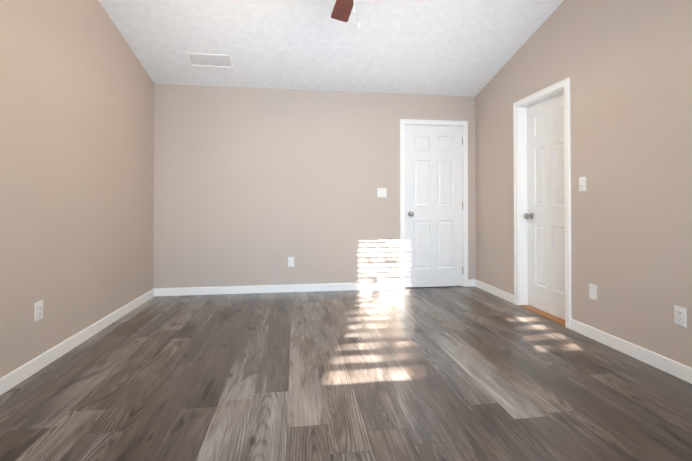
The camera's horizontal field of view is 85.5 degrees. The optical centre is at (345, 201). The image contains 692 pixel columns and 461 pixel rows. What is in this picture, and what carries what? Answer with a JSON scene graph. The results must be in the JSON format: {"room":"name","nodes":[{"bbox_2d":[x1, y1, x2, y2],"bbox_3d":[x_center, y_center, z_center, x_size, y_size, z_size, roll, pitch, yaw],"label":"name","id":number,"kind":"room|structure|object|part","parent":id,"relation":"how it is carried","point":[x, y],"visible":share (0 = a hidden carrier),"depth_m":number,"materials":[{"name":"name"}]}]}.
{"room":"empty bedroom","nodes":[
{"label":"empty bedroom","id":0,"kind":"room"},
{"bbox_2d":[0,0,153,377],"bbox_3d":[-1.951,-0.895,1.759,0.200,3.890,5.463,0,-1,-8],"label":"wall","id":1,"kind":"structure","parent":0,"point":[76,166],"depth_m":2.67,"materials":[{"name":"paint"}]},
{"bbox_2d":[35,300,42,320],"bbox_3d":[-1.928,0.686,2.357,0.010,0.115,0.070,0,-1,-8],"label":"electrical outlet","id":2,"kind":"object","parent":1,"relation":"attached to","point":[39,310],"visible":1,"depth_m":2.35,"materials":[{"name":"white plastic"}]},
{"bbox_2d":[0,288,153,394],"bbox_3d":[-1.845,1.006,1.754,0.014,0.088,5.063,0,-1,-8],"label":"baseboard","id":3,"kind":"structure","parent":1,"relation":"attached to","point":[12,379],"depth_m":2.59,"materials":[{"name":"white wood"}]},
{"bbox_2d":[153,84,475,287],"bbox_3d":[-0.281,-0.866,4.641,3.886,3.890,0.200,0,-1,-8],"label":"wall","id":4,"kind":"structure","parent":0,"point":[256,186],"depth_m":4.47,"materials":[{"name":"paint"}]},
{"bbox_2d":[154,282,399,295],"bbox_3d":[-0.760,1.034,4.449,2.890,0.088,0.014,0,-1,-8],"label":"baseboard","id":5,"kind":"structure","parent":4,"relation":"attached to","point":[267,289],"depth_m":4.43,"materials":[{"name":"white wood"}]},
{"bbox_2d":[288,257,293,266],"bbox_3d":[-0.656,0.720,4.468,0.070,0.115,0.010,0,-1,-8],"label":"electrical outlet","id":6,"kind":"object","parent":4,"relation":"attached to","point":[290,261],"visible":1,"depth_m":4.47,"materials":[{"name":"white plastic"}]},
{"bbox_2d":[377,188,386,196],"bbox_3d":[0.445,-0.111,4.620,0.116,0.115,0.021,0,-1,-8],"label":"light switch","id":7,"kind":"object","parent":4,"relation":"attached to","point":[381,192],"visible":1,"depth_m":4.62,"materials":[{"name":"white plastic"}]},
{"bbox_2d":[405,125,462,286],"bbox_3d":[1.117,0.055,4.705,0.765,2.030,0.108,0,-1,-8],"label":"back door","id":8,"kind":"structure","parent":4,"relation":"in","point":[433,206],"depth_m":4.72,"materials":[{"name":"white wood"}]},
{"bbox_2d":[400,119,467,288],"bbox_3d":[1.106,0.028,4.746,0.884,2.105,0.096,0,-1,-8],"label":"door frame","id":9,"kind":"structure","parent":4,"relation":"attached to","point":[403,122],"depth_m":4.73,"materials":[{"name":"white wood"}]},
{"bbox_2d":[468,279,474,286],"bbox_3d":[1.604,1.037,4.770,0.112,0.088,0.014,0,-1,-8],"label":"baseboard","id":10,"kind":"structure","parent":4,"relation":"attached to","point":[471,283],"depth_m":4.76,"materials":[{"name":"white wood"}]},
{"bbox_2d":[98,0,563,96],"bbox_3d":[0.074,-2.056,2.046,4.286,1.462,5.463,0,-1,-8],"label":"ceiling","id":11,"kind":"structure","parent":0,"point":[468,48],"depth_m":3.65,"materials":[{"name":"white paint"}]},
{"bbox_2d":[185,53,233,67],"bbox_3d":[-1.413,-1.463,3.894,0.440,0.059,0.226,0,-1,-8],"label":"ceiling vent","id":12,"kind":"object","parent":11,"relation":"in","point":[209,60],"visible":1,"depth_m":3.89,"materials":[{"name":"white metal"}]},
{"bbox_2d":[331,0,359,28],"bbox_3d":[0.053,-1.478,2.408,1.286,0.836,1.245,0,-1,-8],"label":"ceiling fan","id":13,"kind":"object","parent":11,"relation":"hanging from","point":[342,10],"visible":1,"depth_m":2.84,"materials":[{"name":"brown wood"}]},
{"bbox_3d":[0.065,-1.254,2.307,0.038,0.386,0.021,0,-1,-8],"label":"cord","id":14,"kind":"part","parent":13,"relation":"part of","materials":[{"name":"white plastic"}]},
{"bbox_2d":[0,286,691,460],"bbox_3d":[0.074,1.100,2.013,4.286,0.106,5.463,0,-1,-8],"label":"floor","id":15,"kind":"structure","parent":0,"point":[450,373],"depth_m":2.11,"materials":[{"name":"brown wood"}]},
{"bbox_2d":[475,0,691,367],"bbox_3d":[2.098,-0.889,2.309,0.200,3.890,5.463,0,-1,-8],"label":"wall","id":16,"kind":"structure","parent":0,"point":[625,66],"depth_m":2.69,"materials":[{"name":"paint"}]},
{"bbox_2d":[475,279,513,303],"bbox_3d":[1.710,1.032,4.348,0.014,0.088,0.878,0,-1,-8],"label":"baseboard","id":17,"kind":"structure","parent":16,"relation":"attached to","point":[504,295],"depth_m":4.29,"materials":[{"name":"white wood"}]},
{"bbox_2d":[513,78,571,328],"bbox_3d":[1.893,0.016,3.538,0.171,2.105,0.797,0,-1,-8],"label":"door frame","id":18,"kind":"structure","parent":16,"relation":"attached to","point":[565,83],"depth_m":3.86,"materials":[{"name":"white wood"}]},
{"bbox_2d":[524,93,564,319],"bbox_3d":[1.900,0.043,3.539,0.108,2.030,0.667,0,-1,-8],"label":"door","id":19,"kind":"structure","parent":16,"relation":"in","point":[544,215],"depth_m":3.58,"materials":[{"name":"white wood"}]},
{"bbox_3d":[1.847,0.146,3.797,0.073,0.067,0.067,0,-1,-8],"label":"knob","id":20,"kind":"part","parent":19,"relation":"part of","materials":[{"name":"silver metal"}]},
{"bbox_2d":[579,177,585,190],"bbox_3d":[1.890,-0.140,3.008,0.021,0.115,0.070,0,-1,-8],"label":"light switch","id":21,"kind":"object","parent":16,"relation":"attached to","point":[582,183],"visible":1,"depth_m":3.00,"materials":[{"name":"white plastic"}]},
{"bbox_2d":[589,283,596,299],"bbox_3d":[1.911,0.698,2.899,0.007,0.115,0.070,0,-1,-8],"label":"electrical outlet","id":22,"kind":"object","parent":16,"relation":"attached to","point":[592,291],"visible":1,"depth_m":2.89,"materials":[{"name":"white plastic"}]},
{"bbox_2d":[570,319,691,383],"bbox_3d":[2.105,1.003,1.445,0.014,0.088,3.388,0,-1,-8],"label":"baseboard","id":23,"kind":"structure","parent":16,"relation":"attached to","point":[671,367],"depth_m":2.52,"materials":[{"name":"white wood"}]},
{"bbox_2d":[674,305,685,327],"bbox_3d":[1.999,0.687,2.244,0.010,0.115,0.070,0,-1,-8],"label":"electrical outlet","id":24,"kind":"object","parent":16,"relation":"attached to","point":[679,316],"visible":1,"depth_m":2.24,"materials":[{"name":"white plastic"}]}
]}

